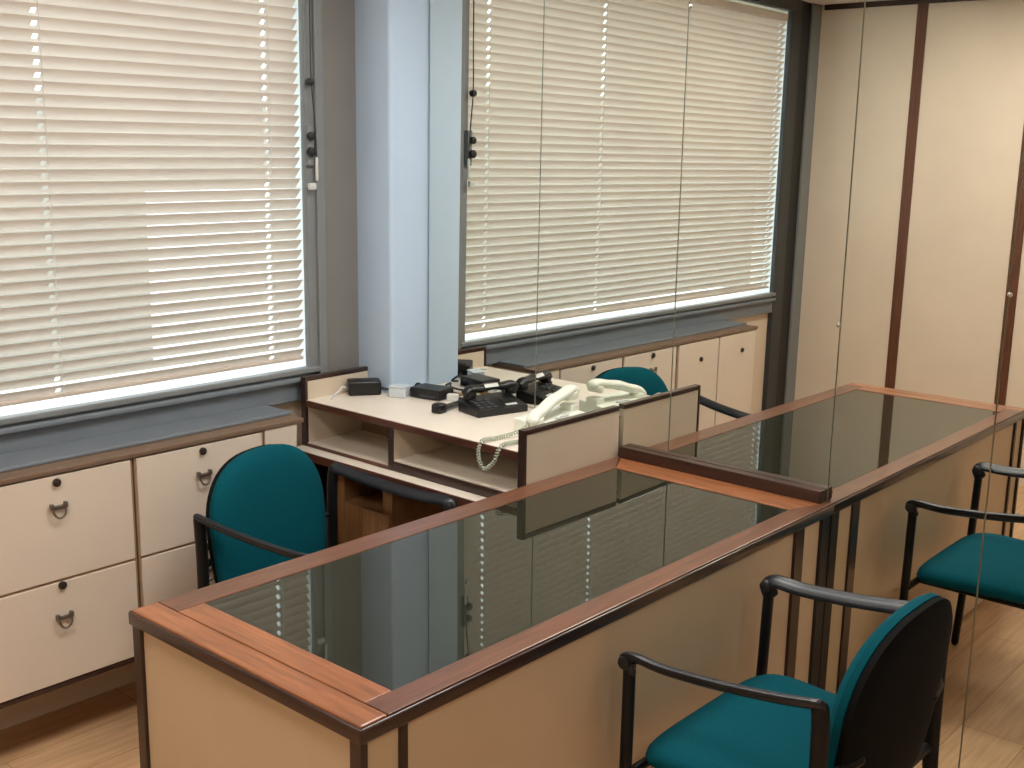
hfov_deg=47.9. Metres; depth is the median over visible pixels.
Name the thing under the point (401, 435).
shelf unit
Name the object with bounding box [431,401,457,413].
handset
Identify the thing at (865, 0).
trim
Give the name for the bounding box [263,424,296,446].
filler panel
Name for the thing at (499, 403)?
telephone
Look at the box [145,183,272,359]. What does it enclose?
building
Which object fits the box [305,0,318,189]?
blind pull cord
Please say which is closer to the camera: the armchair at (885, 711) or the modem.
the armchair at (885, 711)
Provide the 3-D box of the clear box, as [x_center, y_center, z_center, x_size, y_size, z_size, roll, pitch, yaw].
[-0.397,0.024,4.059,0.066,0.042,0.050,4,12,14]
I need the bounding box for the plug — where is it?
[447,393,458,401]
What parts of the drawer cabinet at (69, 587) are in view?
handle, handle, drawer, drawer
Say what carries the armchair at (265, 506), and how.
on the floor
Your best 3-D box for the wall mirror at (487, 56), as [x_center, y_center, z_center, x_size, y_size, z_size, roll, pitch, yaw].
[-0.106,-0.381,3.997,0.509,2.528,0.014,11,15,40]
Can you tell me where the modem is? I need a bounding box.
[410,382,452,400]
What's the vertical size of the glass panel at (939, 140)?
2.528 m
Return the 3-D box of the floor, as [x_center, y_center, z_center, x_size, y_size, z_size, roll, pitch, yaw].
[0.232,1.434,1.775,5.350,0.080,3.586,11,15,40]
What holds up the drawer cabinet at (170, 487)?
attached to the wall
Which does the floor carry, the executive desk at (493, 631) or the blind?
the executive desk at (493, 631)
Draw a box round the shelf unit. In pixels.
[301,366,619,497]
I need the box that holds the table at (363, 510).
[297,445,486,548]
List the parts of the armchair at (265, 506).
leg, armrest, backrest, leg, armrest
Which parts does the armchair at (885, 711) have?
leg, armrest, seat, leg, seat frame, leg, armrest, backrest, leg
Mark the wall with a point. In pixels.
(18, 713)
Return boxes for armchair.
[193,444,456,588]
[618,575,952,767]
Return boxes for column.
[354,0,429,392]
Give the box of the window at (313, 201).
[0,0,327,425]
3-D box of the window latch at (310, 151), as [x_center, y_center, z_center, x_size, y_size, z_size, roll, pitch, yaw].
[-0.682,-0.805,3.886,0.034,0.135,0.034,11,15,40]
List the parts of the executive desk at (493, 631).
corner post, panel, rail, corner post, panel, rail, glass, rail, panel, rail, panel, corner post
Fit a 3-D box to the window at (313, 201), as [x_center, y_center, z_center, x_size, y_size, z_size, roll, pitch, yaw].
[-1.674,-0.186,2.942,0.086,2.558,3.020,11,15,40]
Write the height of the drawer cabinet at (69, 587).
0.625 m
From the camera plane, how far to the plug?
3.99 m
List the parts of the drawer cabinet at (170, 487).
drawer, drawer, handle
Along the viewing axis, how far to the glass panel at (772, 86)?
3.26 m
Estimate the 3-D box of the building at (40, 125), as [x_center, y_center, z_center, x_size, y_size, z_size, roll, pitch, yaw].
[-2.515,-1.004,17.631,3.500,6.160,19.000,11,15,40]
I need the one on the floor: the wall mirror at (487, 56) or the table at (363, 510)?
the table at (363, 510)
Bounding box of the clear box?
[388,383,409,397]
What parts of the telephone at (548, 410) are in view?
coiled cord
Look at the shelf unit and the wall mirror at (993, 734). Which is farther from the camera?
the shelf unit
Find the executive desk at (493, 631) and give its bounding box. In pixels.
[128,445,833,767]
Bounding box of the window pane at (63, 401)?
[0,0,305,415]
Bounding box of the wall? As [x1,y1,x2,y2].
[0,400,301,730]
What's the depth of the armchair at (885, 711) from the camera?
2.43 m
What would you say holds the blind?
attached to the window at (313, 201)
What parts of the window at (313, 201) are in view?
frame, frame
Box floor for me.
[0,681,139,767]
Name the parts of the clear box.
lid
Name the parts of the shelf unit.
panel, panel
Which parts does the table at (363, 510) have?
panel, pedestal door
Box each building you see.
[0,98,267,381]
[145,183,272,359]
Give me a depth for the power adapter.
4.06 m
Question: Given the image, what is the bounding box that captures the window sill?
[0,372,317,454]
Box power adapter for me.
[331,378,388,398]
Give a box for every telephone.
[458,380,527,417]
[476,384,584,470]
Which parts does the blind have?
ladder cord, rail, ladder cord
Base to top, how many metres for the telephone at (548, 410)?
0.198 m
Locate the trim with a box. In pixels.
[669,0,1023,767]
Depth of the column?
4.04 m
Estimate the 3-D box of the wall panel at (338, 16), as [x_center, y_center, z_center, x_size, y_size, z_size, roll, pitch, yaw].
[-0.616,-0.409,4.102,0.030,2.555,0.152,11,15,40]
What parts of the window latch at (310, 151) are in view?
knob, knob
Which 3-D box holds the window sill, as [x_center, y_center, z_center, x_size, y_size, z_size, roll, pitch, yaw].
[-1.550,0.185,3.138,0.050,0.093,2.663,11,15,40]
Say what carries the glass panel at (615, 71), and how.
attached to the wall
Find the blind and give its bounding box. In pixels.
[0,0,303,406]
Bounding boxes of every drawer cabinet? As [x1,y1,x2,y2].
[0,458,139,708]
[132,431,262,606]
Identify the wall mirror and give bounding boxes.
[428,0,544,408]
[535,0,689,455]
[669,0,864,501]
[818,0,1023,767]
[960,162,1023,767]
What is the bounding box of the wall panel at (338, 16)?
[322,0,358,371]

